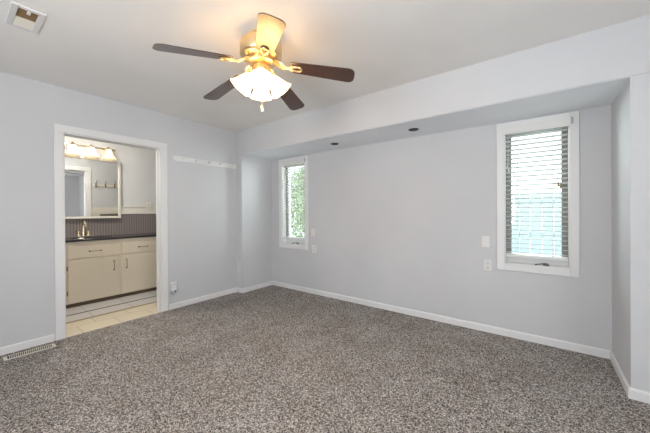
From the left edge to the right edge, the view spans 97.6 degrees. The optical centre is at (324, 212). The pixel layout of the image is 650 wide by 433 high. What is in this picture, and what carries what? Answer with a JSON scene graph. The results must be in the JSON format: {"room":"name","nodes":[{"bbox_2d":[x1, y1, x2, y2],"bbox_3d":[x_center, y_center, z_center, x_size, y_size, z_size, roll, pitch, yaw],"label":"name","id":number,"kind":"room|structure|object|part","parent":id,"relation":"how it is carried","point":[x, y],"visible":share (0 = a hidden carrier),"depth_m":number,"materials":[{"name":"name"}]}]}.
{"room":"empty bedroom","nodes":[
{"label":"empty bedroom","id":0,"kind":"room"},
{"bbox_2d":[65,136,155,205],"bbox_3d":[-3.618,0.009,4.186,0.100,2.440,3.120,0,0,37],"label":"wall","id":1,"kind":"structure","parent":0,"point":[138,165],"depth_m":4.71,"materials":[{"name":"paint"}]},
{"bbox_2d":[65,141,116,159],"bbox_3d":[-3.425,-0.902,4.173,0.229,0.189,0.660,0,0,37],"label":"vanity light","id":2,"kind":"object","parent":1,"relation":"attached to","point":[72,147],"visible":0.98,"depth_m":4.14,"materials":[{"name":"white glass"}]},
{"bbox_3d":[-3.536,-0.879,3.996,0.193,0.145,0.178,0,0,37],"label":"lamp shade","id":3,"kind":"part","parent":2,"relation":"part of","materials":[{"name":"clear glass"}]},
{"bbox_3d":[-3.511,-0.972,4.237,0.014,0.028,0.660,0,0,37],"label":"plate","id":4,"kind":"part","parent":2,"relation":"part of","materials":[{"name":"beige metal"}]},
{"bbox_3d":[-3.410,-0.880,4.164,0.193,0.145,0.178,0,0,37],"label":"lamp shade","id":5,"kind":"part","parent":2,"relation":"part of","materials":[{"name":"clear glass"}]},
{"bbox_3d":[-3.284,-0.882,4.330,0.193,0.145,0.178,0,0,37],"label":"lamp shade","id":6,"kind":"part","parent":2,"relation":"part of","materials":[{"name":"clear glass"}]},
{"bbox_2d":[65,155,120,218],"bbox_3d":[-3.577,-0.354,4.111,0.054,0.903,1.052,0,0,37],"label":"bathroom mirror","id":7,"kind":"object","parent":1,"relation":"attached to","point":[92,185],"visible":0.55,"depth_m":4.23,"materials":[{"name":"beige mirror"}]},
{"bbox_2d":[65,214,155,237],"bbox_3d":[-3.571,0.629,4.155,0.010,1.200,2.920,0,0,37],"label":"backsplash","id":8,"kind":"structure","parent":1,"relation":"attached to","point":[128,223],"depth_m":4.49,"materials":[{"name":"grey tile"}]},
{"bbox_2d":[121,206,155,213],"bbox_3d":[-3.565,-0.030,4.146,0.032,0.127,2.920,0,0,37],"label":"trim","id":9,"kind":"structure","parent":1,"relation":"attached to","point":[124,209],"depth_m":4.73,"materials":[{"name":"beige paint"}]},
{"bbox_3d":[-3.566,-0.085,4.146,0.032,0.017,2.920,0,0,37],"label":"cap moulding","id":10,"kind":"part","parent":9,"relation":"part of","materials":[{"name":"beige paint"}]},
{"bbox_2d":[146,202,150,208],"bbox_3d":[-3.007,-0.111,4.849,0.010,0.118,0.076,0,0,37],"label":"wall outlet","id":11,"kind":"object","parent":1,"relation":"attached to","point":[148,204],"visible":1,"depth_m":4.85,"materials":[{"name":"beige paint"}]},
{"bbox_2d":[0,71,236,346],"bbox_3d":[-2.405,0.035,3.053,0.120,2.500,4.953,0,0,37],"label":"wall","id":12,"kind":"structure","parent":0,"point":[202,199],"depth_m":2.79,"materials":[{"name":"paint"}]},
{"bbox_2d":[0,334,54,355],"bbox_3d":[-3.165,1.198,1.931,0.013,0.068,1.953,0,0,37],"label":"baseboard","id":13,"kind":"structure","parent":12,"relation":"attached to","point":[23,345],"depth_m":2.56,"materials":[{"name":"paint"}]},
{"bbox_2d":[54,123,167,340],"bbox_3d":[-2.321,0.189,3.164,0.154,2.072,1.032,0,0,37],"label":"door frame","id":14,"kind":"structure","parent":12,"relation":"in","point":[60,131],"depth_m":2.91,"materials":[{"name":"paint"}]},
{"bbox_3d":[-2.555,0.226,2.739,0.017,2.002,0.070,0,0,37],"label":"casing","id":15,"kind":"part","parent":14,"relation":"part of","materials":[{"name":"paint"}]},
{"bbox_3d":[-2.271,-0.812,3.120,0.017,0.070,1.032,0,0,37],"label":"head casing","id":16,"kind":"part","parent":14,"relation":"part of","materials":[{"name":"paint"}]},
{"bbox_3d":[-1.976,0.221,3.506,0.017,2.002,0.070,0,0,37],"label":"casing","id":17,"kind":"part","parent":14,"relation":"part of","materials":[{"name":"paint"}]},
{"bbox_2d":[173,155,235,168],"bbox_3d":[-1.612,-0.686,3.942,0.077,0.066,0.935,0,0,37],"label":"peg rail","id":18,"kind":"object","parent":12,"relation":"attached to","point":[175,158],"visible":1,"depth_m":3.90,"materials":[{"name":"paint"}]},
{"bbox_3d":[-1.911,0.936,3.595,0.010,0.115,0.072,0,0,37],"label":"wall outlet","id":19,"kind":"object","parent":12,"relation":"attached to","visible":0},
{"bbox_2d":[170,285,176,294],"bbox_3d":[-1.899,0.970,3.565,0.045,0.111,0.070,0,0,37],"label":"plug","id":20,"kind":"object","parent":19,"relation":"attached to","point":[173,287],"visible":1,"depth_m":3.55,"materials":[{"name":"white plastic"}]},
{"bbox_2d":[236,154,271,287],"bbox_3d":[-1.117,0.173,4.555,0.124,2.083,0.604,0,0,37],"label":"wall","id":21,"kind":"structure","parent":0,"point":[254,174],"depth_m":4.46,"materials":[{"name":"paint"}]},
{"bbox_2d":[0,285,649,432],"bbox_3d":[-0.897,1.250,1.885,7.210,0.060,4.613,0,0,37],"label":"floor","id":22,"kind":"structure","parent":0,"point":[272,358],"depth_m":2.09,"materials":[{"name":"carpet"}]},
{"bbox_2d":[3,343,55,360],"bbox_3d":[-2.585,1.224,2.499,0.096,0.008,0.320,0,0,37],"label":"floor vent","id":23,"kind":"object","parent":22,"relation":"in","point":[38,349],"visible":1,"depth_m":2.48,"materials":[{"name":"beige metal"}]},
{"bbox_2d":[65,237,156,308],"bbox_3d":[-3.147,0.805,4.209,0.594,0.840,2.285,0,0,37],"label":"vanity cabinet","id":24,"kind":"object","parent":22,"relation":"on","point":[99,270],"visible":0.49,"depth_m":3.96,"materials":[{"name":"beige paint"}]},
{"bbox_3d":[-3.104,0.521,3.839,0.016,0.168,0.556,0,0,37],"label":"drawer","id":25,"kind":"part","parent":24,"relation":"part of","materials":[{"name":"beige paint"}]},
{"bbox_3d":[-3.102,0.892,3.840,0.016,0.539,0.556,0,0,37],"label":"door","id":26,"kind":"part","parent":24,"relation":"part of","materials":[{"name":"beige paint"}]},
{"bbox_2d":[65,232,155,242],"bbox_3d":[-3.158,0.370,4.215,0.573,0.027,2.285,0,0,37],"label":"countertop","id":27,"kind":"structure","parent":24,"relation":"on","point":[137,235],"depth_m":4.09,"materials":[{"name":"grey stone"}]},
{"bbox_2d":[75,221,90,236],"bbox_3d":[-3.497,0.240,4.106,0.153,0.236,0.160,0,0,-17],"label":"faucet","id":28,"kind":"object","parent":27,"relation":"on","point":[84,224],"visible":0.91,"depth_m":4.11,"materials":[{"name":"beige metal"}]},
{"bbox_3d":[-3.465,0.234,4.097,0.144,0.224,0.044,0,0,37],"label":"spout","id":29,"kind":"part","parent":28,"relation":"part of","materials":[{"name":"beige metal"}]},
{"bbox_2d":[73,236,110,238],"bbox_3d":[-3.311,0.367,4.051,0.340,0.032,0.464,0,0,37],"label":"sink","id":30,"kind":"object","parent":27,"relation":"in","point":[85,236],"visible":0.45,"depth_m":4.12,"materials":[{"name":"grey ceramic"}]},
{"bbox_3d":[-2.752,0.518,4.305,0.016,0.168,0.553,0,0,37],"label":"drawer","id":31,"kind":"part","parent":24,"relation":"part of","materials":[{"name":"beige paint"}]},
{"bbox_3d":[-2.750,0.889,4.306,0.016,0.539,0.553,0,0,37],"label":"door","id":32,"kind":"part","parent":24,"relation":"part of","materials":[{"name":"beige paint"}]},
{"bbox_2d":[66,290,156,314],"bbox_3d":[-2.999,1.226,3.727,0.315,0.001,2.920,0,0,37],"label":"trim","id":33,"kind":"structure","parent":22,"relation":"on","point":[78,309],"depth_m":3.85,"materials":[{"name":"grey stone"}]},
{"bbox_2d":[66,296,156,322],"bbox_3d":[-2.739,1.225,3.531,0.245,0.001,2.920,0,0,37],"label":"trim","id":34,"kind":"structure","parent":22,"relation":"on","point":[152,299],"depth_m":3.58,"materials":[{"name":"beige tile"}]},
{"bbox_2d":[66,301,156,323],"bbox_3d":[-2.624,1.225,3.444,0.045,0.001,2.920,0,0,37],"label":"trim","id":35,"kind":"structure","parent":22,"relation":"on","point":[155,301],"depth_m":3.45,"materials":[{"name":"brown"}]},
{"bbox_2d":[66,295,156,316],"bbox_3d":[-2.855,1.226,3.618,0.045,0.001,2.920,0,0,37],"label":"trim","id":36,"kind":"structure","parent":22,"relation":"on","point":[156,295],"depth_m":3.69,"materials":[{"name":"grey"}]},
{"bbox_2d":[0,0,649,131],"bbox_3d":[-0.182,-1.272,1.365,5.709,0.100,4.953,0,0,37],"label":"ceiling","id":37,"kind":"structure","parent":0,"point":[100,48],"depth_m":2.03,"materials":[{"name":"paint"}]},
{"bbox_2d":[5,1,46,33],"bbox_3d":[-1.876,-1.206,1.782,0.296,0.016,0.148,0,0,37],"label":"ceiling vent","id":38,"kind":"object","parent":37,"relation":"in","point":[19,16],"visible":1,"depth_m":1.77,"materials":[{"name":"white plastic"}]},
{"bbox_2d":[152,12,354,111],"bbox_3d":[-0.481,-0.953,1.998,1.198,0.539,1.253,0,0,37],"label":"ceiling fan","id":39,"kind":"object","parent":37,"relation":"hanging from","point":[260,48],"visible":1,"depth_m":1.90,"materials":[{"name":"brown wood"}]},
{"bbox_3d":[-0.786,-0.963,1.720,0.443,0.006,0.140,-11,17,-35],"label":"blade","id":40,"kind":"part","parent":39,"relation":"part of","materials":[{"name":"brown wood"}]},
{"bbox_3d":[-0.783,-0.964,2.219,0.443,0.006,0.140,-11,5,36],"label":"blade","id":41,"kind":"part","parent":39,"relation":"part of","materials":[{"name":"brown wood"}]},
{"bbox_3d":[-0.576,-0.874,1.939,0.150,0.155,0.148,0,0,37],"label":"lamp shade","id":42,"kind":"part","parent":39,"relation":"part of","materials":[{"name":"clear glass"}]},
{"bbox_3d":[-0.412,-0.874,1.832,0.148,0.155,0.150,0,0,37],"label":"lamp shade","id":43,"kind":"part","parent":39,"relation":"part of","materials":[{"name":"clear glass"}]},
{"bbox_3d":[-0.469,-0.875,2.102,0.148,0.155,0.150,0,0,37],"label":"lamp shade","id":44,"kind":"part","parent":39,"relation":"part of","materials":[{"name":"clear glass"}]},
{"bbox_3d":[-0.419,-0.899,1.867,0.058,0.074,0.054,0,0,37],"label":"bulb","id":45,"kind":"part","parent":39,"relation":"part of","materials":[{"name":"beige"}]},
{"bbox_3d":[-0.313,-0.965,1.563,0.140,0.006,0.443,11,5,-19],"label":"blade","id":46,"kind":"part","parent":39,"relation":"part of","materials":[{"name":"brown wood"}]},
{"bbox_3d":[-0.306,-0.875,1.996,0.150,0.155,0.148,0,0,37],"label":"lamp shade","id":47,"kind":"part","parent":39,"relation":"part of","materials":[{"name":"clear glass"}]},
{"bbox_3d":[-0.307,-0.967,2.370,0.140,0.006,0.443,-12,-12,17],"label":"blade","id":48,"kind":"part","parent":39,"relation":"part of","materials":[{"name":"brown wood"}]},
{"bbox_3d":[-0.017,-0.968,1.964,0.443,0.006,0.140,8,-11,0],"label":"blade","id":49,"kind":"part","parent":39,"relation":"part of","materials":[{"name":"brown wood"}]},
{"bbox_2d":[272,105,611,350],"bbox_3d":[1.305,0.015,3.229,5.589,2.500,0.200,0,0,37],"label":"wall","id":50,"kind":"structure","parent":0,"point":[403,223],"depth_m":3.13,"materials":[{"name":"paint"}]},
{"bbox_2d":[279,155,307,249],"bbox_3d":[-0.461,-0.142,4.509,0.613,1.423,0.184,0,0,37],"label":"window","id":51,"kind":"structure","parent":50,"relation":"in","point":[283,242],"depth_m":4.60,"materials":[{"name":"paint"}]},
{"bbox_3d":[-0.721,-0.141,4.621,0.062,1.423,0.018,0,0,37],"label":"casing","id":52,"kind":"part","parent":51,"relation":"part of","materials":[{"name":"paint"}]},
{"bbox_3d":[-0.504,-0.827,4.454,0.489,0.053,0.018,0,0,37],"label":"head casing","id":53,"kind":"part","parent":51,"relation":"part of","materials":[{"name":"paint"}]},
{"bbox_2d":[281,158,304,239],"bbox_3d":[-0.478,-0.194,4.468,0.513,1.234,0.092,0,0,37],"label":"window blind","id":54,"kind":"object","parent":51,"relation":"attached to","point":[298,162],"visible":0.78,"depth_m":4.48,"materials":[{"name":"white plastic"}]},
{"bbox_3d":[-0.472,0.411,4.490,0.465,0.024,0.054,0,0,37],"label":"rail","id":55,"kind":"part","parent":54,"relation":"part of","materials":[{"name":"white"}]},
{"bbox_3d":[-0.497,0.538,4.457,0.489,0.062,0.018,0,0,37],"label":"casing","id":56,"kind":"part","parent":51,"relation":"part of","materials":[{"name":"paint"}]},
{"bbox_3d":[-0.437,-0.191,4.540,0.473,1.204,0.040,0,0,37],"label":"sash","id":57,"kind":"part","parent":51,"relation":"part of","materials":[{"name":"grey"}]},
{"bbox_3d":[-0.433,0.454,4.542,0.473,0.086,0.040,0,0,37],"label":"rail","id":58,"kind":"part","parent":51,"relation":"part of","materials":[{"name":"white"}]},
{"bbox_3d":[-0.281,-0.143,4.289,0.062,1.423,0.018,0,0,37],"label":"casing","id":59,"kind":"part","parent":51,"relation":"part of","materials":[{"name":"paint"}]},
{"bbox_2d":[311,229,314,236],"bbox_3d":[-0.178,0.305,4.220,0.070,0.115,0.009,0,0,37],"label":"blank wall plate","id":60,"kind":"object","parent":50,"relation":"attached to","point":[312,230],"visible":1,"depth_m":4.21,"materials":[{"name":"white plastic"}]},
{"bbox_2d":[312,245,315,252],"bbox_3d":[-0.162,0.546,4.209,0.080,0.115,0.010,0,0,37],"label":"wall outlet","id":61,"kind":"object","parent":50,"relation":"attached to","point":[313,246],"visible":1,"depth_m":4.21,"materials":[{"name":"white plastic"}]},
{"bbox_2d":[482,236,489,246],"bbox_3d":[1.618,0.297,2.864,0.072,0.112,0.009,0,0,37],"label":"blank wall plate","id":62,"kind":"object","parent":50,"relation":"attached to","point":[485,239],"visible":1,"depth_m":2.86,"materials":[{"name":"white plastic"}]},
{"bbox_2d":[484,260,491,270],"bbox_3d":[1.632,0.535,2.854,0.072,0.112,0.010,0,0,37],"label":"wall outlet","id":63,"kind":"object","parent":50,"relation":"attached to","point":[487,263],"visible":1,"depth_m":2.85,"materials":[{"name":"white plastic"}]},
{"bbox_2d":[496,111,579,277],"bbox_3d":[1.974,-0.151,2.670,0.610,1.423,0.184,0,0,37],"label":"window","id":64,"kind":"structure","parent":50,"relation":"in","point":[570,268],"depth_m":2.57,"materials":[{"name":"paint"}]},
{"bbox_3d":[1.715,-0.150,2.782,0.062,1.423,0.018,0,0,37],"label":"casing","id":65,"kind":"part","parent":64,"relation":"part of","materials":[{"name":"paint"}]},
{"bbox_3d":[1.986,0.497,2.684,0.470,0.016,0.154,0,0,37],"label":"sill","id":66,"kind":"part","parent":64,"relation":"part of","materials":[{"name":"paint"}]},
{"bbox_3d":[1.998,-0.199,2.702,0.470,1.204,0.040,0,0,37],"label":"sash","id":67,"kind":"part","parent":64,"relation":"part of","materials":[{"name":"grey"}]},
{"bbox_3d":[1.930,-0.836,2.615,0.486,0.053,0.018,0,0,37],"label":"head casing","id":68,"kind":"part","parent":64,"relation":"part of","materials":[{"name":"paint"}]},
{"bbox_3d":[2.001,0.446,2.704,0.470,0.086,0.040,0,0,37],"label":"rail","id":69,"kind":"part","parent":64,"relation":"part of","materials":[{"name":"white"}]},
{"bbox_3d":[1.937,0.530,2.619,0.486,0.062,0.018,0,0,37],"label":"casing","id":70,"kind":"part","parent":64,"relation":"part of","materials":[{"name":"paint"}]},
{"bbox_2d":[503,117,572,260],"bbox_3d":[1.956,-0.193,2.630,0.510,1.252,0.092,0,0,37],"label":"window blind","id":71,"kind":"object","parent":64,"relation":"attached to","point":[561,123],"visible":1,"depth_m":2.63,"materials":[{"name":"white plastic"}]},
{"bbox_3d":[1.850,-0.164,2.732,0.002,1.170,0.057,0,0,37],"label":"ladder cord","id":72,"kind":"part","parent":71,"relation":"part of","materials":[{"name":"white fabric"}]},
{"bbox_3d":[1.955,-0.773,2.648,0.462,0.048,0.052,0,0,37],"label":"head rail","id":73,"kind":"part","parent":71,"relation":"part of","materials":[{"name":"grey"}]},
{"bbox_3d":[1.962,0.421,2.652,0.462,0.024,0.054,0,0,37],"label":"rail","id":74,"kind":"part","parent":71,"relation":"part of","materials":[{"name":"white plastic"}]},
{"bbox_3d":[2.057,-0.164,2.576,0.002,1.170,0.057,0,0,37],"label":"ladder cord","id":75,"kind":"part","parent":71,"relation":"part of","materials":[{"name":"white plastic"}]},
{"bbox_3d":[2.074,-0.499,2.517,0.019,0.488,0.004,0,0,37],"label":"pull cord","id":76,"kind":"part","parent":71,"relation":"part of","materials":[{"name":"white plastic"}]},
{"bbox_3d":[2.152,-0.151,2.451,0.062,1.423,0.018,0,0,37],"label":"casing","id":77,"kind":"part","parent":64,"relation":"part of","materials":[{"name":"paint"}]},
{"bbox_2d":[236,15,649,154],"bbox_3d":[0.999,-1.054,2.944,5.449,0.357,0.612,0,0,37],"label":"wall header","id":78,"kind":"structure","parent":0,"point":[620,50],"depth_m":2.34,"materials":[{"name":"paint"}]},
{"bbox_2d":[242,76,629,159],"bbox_3d":[0.540,-0.873,3.298,4.042,0.005,0.603,0,0,37],"label":"soffit","id":79,"kind":"object","parent":78,"relation":"attached to","point":[604,93],"visible":1,"depth_m":2.65,"materials":[{"name":"paint"}]},
{"bbox_2d":[611,72,649,391],"bbox_3d":[2.670,0.160,1.695,1.284,2.083,0.604,0,0,37],"label":"wall","id":80,"kind":"structure","parent":0,"point":[630,110],"depth_m":1.84,"materials":[{"name":"paint"}]},
{"bbox_2d":[168,281,649,403],"bbox_3d":[0.708,1.176,2.549,5.449,0.068,1.616,0,0,37],"label":"baseboard","id":81,"kind":"structure","parent":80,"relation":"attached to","point":[635,394],"depth_m":2.96,"materials":[{"name":"paint"}]},
{"label":"outside","id":82,"kind":"structure","parent":0,"visible":0},
{"bbox_2d":[291,230,554,255],"bbox_3d":[6.100,1.408,11.388,24.000,0.200,18.487,0,0,37],"label":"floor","id":83,"kind":"structure","parent":82,"point":[301,230],"depth_m":11.70,"materials":[{"name":"grey concrete"}]},
{"bbox_2d":[291,166,304,237],"bbox_3d":[-0.360,0.018,7.661,1.925,2.675,1.921,0,0,37],"label":"tree","id":84,"kind":"object","parent":83,"relation":"on","point":[301,210],"visible":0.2,"depth_m":7.31,"materials":[{"name":"green plant"}]},
{"bbox_2d":[291,172,304,235],"bbox_3d":[-0.650,-0.202,11.265,2.226,3.098,2.245,0,0,37],"label":"tree","id":85,"kind":"object","parent":83,"relation":"on","point":[296,172],"visible":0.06,"depth_m":11.07,"materials":[{"name":"plant"}]},
{"bbox_2d":[512,194,560,255],"bbox_3d":[3.565,0.490,4.178,4.850,1.700,0.160,0,0,37],"label":"fence","id":86,"kind":"object","parent":83,"relation":"on","point":[514,219],"visible":0.04,"depth_m":4.33,"materials":[{"name":"grey paint"}]}
]}

